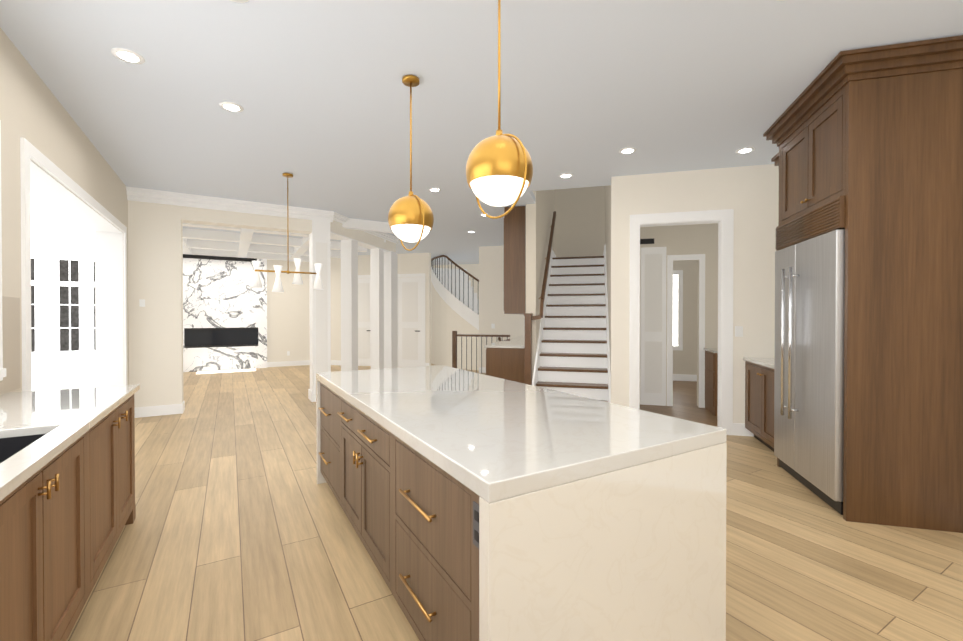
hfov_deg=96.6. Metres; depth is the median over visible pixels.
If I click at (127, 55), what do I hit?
recessed light
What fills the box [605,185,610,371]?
wall
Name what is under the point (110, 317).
trim
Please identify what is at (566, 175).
recessed light
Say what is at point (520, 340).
wall
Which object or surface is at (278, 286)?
chandelier
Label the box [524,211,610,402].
stairs
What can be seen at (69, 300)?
sunroom window
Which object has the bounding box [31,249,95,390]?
wall
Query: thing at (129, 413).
base cabinet
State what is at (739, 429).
baseboard
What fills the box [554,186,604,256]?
wall
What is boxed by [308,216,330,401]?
column
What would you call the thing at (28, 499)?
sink
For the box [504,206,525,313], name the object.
wall cabinet
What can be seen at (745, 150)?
recessed light
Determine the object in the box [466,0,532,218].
pendant light
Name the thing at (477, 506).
kitchen island
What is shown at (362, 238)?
angled beam
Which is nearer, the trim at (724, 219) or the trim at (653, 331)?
the trim at (724, 219)
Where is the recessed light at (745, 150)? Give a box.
[736,147,754,153]
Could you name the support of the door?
attached to the wall at (413, 263)
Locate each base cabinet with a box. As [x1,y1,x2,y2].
[0,484,83,640]
[64,404,123,604]
[124,396,135,525]
[486,346,523,382]
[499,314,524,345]
[704,348,717,415]
[743,357,774,451]
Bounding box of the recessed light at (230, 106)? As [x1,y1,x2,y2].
[219,101,243,111]
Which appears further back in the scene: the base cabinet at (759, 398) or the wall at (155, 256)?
the wall at (155, 256)
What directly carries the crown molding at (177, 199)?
attached to the wall at (155, 256)
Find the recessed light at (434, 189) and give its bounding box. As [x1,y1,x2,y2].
[428,188,440,191]
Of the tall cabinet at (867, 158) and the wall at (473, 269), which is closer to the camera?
the tall cabinet at (867, 158)
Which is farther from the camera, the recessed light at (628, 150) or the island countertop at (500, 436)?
the recessed light at (628, 150)
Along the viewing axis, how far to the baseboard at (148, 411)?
5.99 m
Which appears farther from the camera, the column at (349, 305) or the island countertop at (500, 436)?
the column at (349, 305)
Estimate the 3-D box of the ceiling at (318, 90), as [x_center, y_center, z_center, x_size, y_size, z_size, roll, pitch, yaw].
[1.162,-2.571,6.754,29.000,1.610,30.000,0,0,15]
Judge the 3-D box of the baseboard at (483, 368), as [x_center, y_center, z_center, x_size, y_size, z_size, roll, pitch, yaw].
[0.424,1.226,10.480,0.725,0.140,0.725,0,0,-30]
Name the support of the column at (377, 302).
on the floor
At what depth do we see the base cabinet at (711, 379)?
6.08 m
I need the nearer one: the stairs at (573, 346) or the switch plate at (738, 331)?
the switch plate at (738, 331)
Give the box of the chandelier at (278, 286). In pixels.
[250,173,323,291]
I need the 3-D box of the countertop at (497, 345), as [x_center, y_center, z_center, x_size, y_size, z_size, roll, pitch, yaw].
[0.814,0.400,8.494,3.021,0.040,3.020,0,0,-30]
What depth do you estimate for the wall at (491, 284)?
10.51 m
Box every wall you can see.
[0,28,128,394]
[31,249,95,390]
[128,200,311,407]
[183,254,309,371]
[330,253,430,365]
[433,264,478,298]
[479,246,523,366]
[526,190,554,379]
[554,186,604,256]
[555,187,588,193]
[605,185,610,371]
[611,164,778,423]
[640,226,671,405]
[672,223,717,394]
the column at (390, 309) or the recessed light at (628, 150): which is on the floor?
the column at (390, 309)
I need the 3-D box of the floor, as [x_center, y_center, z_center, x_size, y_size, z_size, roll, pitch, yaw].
[-2.114,1.385,6.247,21.000,0.124,23.000,0,0,-30]
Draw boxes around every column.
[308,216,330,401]
[341,239,357,370]
[370,249,383,368]
[384,251,397,367]
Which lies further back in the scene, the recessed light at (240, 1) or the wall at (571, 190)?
the wall at (571, 190)
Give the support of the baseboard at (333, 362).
attached to the wall at (413, 263)
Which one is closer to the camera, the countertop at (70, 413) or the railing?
the countertop at (70, 413)
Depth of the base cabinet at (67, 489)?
1.51 m
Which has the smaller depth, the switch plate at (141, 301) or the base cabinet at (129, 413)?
the base cabinet at (129, 413)
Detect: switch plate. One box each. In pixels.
[139,299,144,306]
[735,326,742,336]
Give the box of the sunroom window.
[31,258,95,351]
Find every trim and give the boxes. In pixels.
[0,120,127,391]
[629,209,733,434]
[640,238,704,407]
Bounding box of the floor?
[67,363,962,640]
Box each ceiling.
[0,0,962,264]
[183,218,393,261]
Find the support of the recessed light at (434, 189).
in the ceiling at (318, 90)
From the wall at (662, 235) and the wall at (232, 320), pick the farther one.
the wall at (232, 320)
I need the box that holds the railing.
[452,331,509,373]
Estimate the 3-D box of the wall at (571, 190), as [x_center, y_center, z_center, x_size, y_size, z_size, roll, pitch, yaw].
[1.189,-2.579,5.745,0.877,1.380,0.877,0,0,-30]
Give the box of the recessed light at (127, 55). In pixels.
[111,48,144,63]
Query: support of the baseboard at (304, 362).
attached to the wall at (232, 320)
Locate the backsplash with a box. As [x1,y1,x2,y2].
[0,296,20,394]
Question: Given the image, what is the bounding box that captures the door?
[398,273,424,366]
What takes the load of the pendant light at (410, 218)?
hanging from the ceiling at (318, 90)
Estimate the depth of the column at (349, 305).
7.82 m
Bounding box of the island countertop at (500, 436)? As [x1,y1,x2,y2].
[316,365,726,496]
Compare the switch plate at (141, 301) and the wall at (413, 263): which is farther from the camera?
the wall at (413, 263)
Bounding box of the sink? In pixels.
[0,428,63,547]
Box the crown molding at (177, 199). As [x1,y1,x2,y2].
[126,186,398,243]
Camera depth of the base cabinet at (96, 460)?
2.16 m
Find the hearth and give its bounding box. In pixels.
[196,369,255,373]
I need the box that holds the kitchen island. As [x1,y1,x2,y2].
[316,381,726,640]
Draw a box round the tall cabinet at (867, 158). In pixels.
[763,35,962,532]
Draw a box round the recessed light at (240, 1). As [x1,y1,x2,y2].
[230,0,248,2]
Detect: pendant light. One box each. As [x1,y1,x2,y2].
[388,75,433,250]
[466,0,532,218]
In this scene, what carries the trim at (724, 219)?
attached to the wall at (749, 195)
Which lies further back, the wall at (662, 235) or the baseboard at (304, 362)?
the baseboard at (304, 362)
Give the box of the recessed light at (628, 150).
[619,147,636,153]
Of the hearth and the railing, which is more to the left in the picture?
the hearth
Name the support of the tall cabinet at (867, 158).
on the floor
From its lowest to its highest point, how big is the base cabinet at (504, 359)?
0.890 m
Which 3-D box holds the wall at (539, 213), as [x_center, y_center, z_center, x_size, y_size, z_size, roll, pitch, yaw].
[1.220,-0.989,8.378,0.160,4.600,3.650,0,0,15]
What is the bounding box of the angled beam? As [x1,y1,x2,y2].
[330,220,395,251]
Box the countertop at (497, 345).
[484,342,511,349]
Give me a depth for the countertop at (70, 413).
1.95 m
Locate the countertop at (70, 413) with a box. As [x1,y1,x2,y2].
[0,384,139,499]
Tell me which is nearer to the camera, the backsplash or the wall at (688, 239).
the backsplash
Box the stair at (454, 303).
[431,255,478,369]
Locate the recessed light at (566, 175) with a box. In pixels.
[559,173,572,177]
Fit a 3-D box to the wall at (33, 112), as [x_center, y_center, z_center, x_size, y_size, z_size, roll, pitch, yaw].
[-4.154,-0.219,4.457,0.280,3.120,18.400,0,0,-30]
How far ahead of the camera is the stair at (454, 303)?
11.84 m
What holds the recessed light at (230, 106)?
in the ceiling at (318, 90)
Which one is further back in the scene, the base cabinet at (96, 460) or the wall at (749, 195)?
the wall at (749, 195)
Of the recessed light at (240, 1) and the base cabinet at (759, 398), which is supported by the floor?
the base cabinet at (759, 398)
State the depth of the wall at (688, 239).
6.59 m
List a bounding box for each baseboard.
[134,403,183,417]
[267,360,309,366]
[331,360,340,364]
[479,367,485,372]
[733,423,753,436]

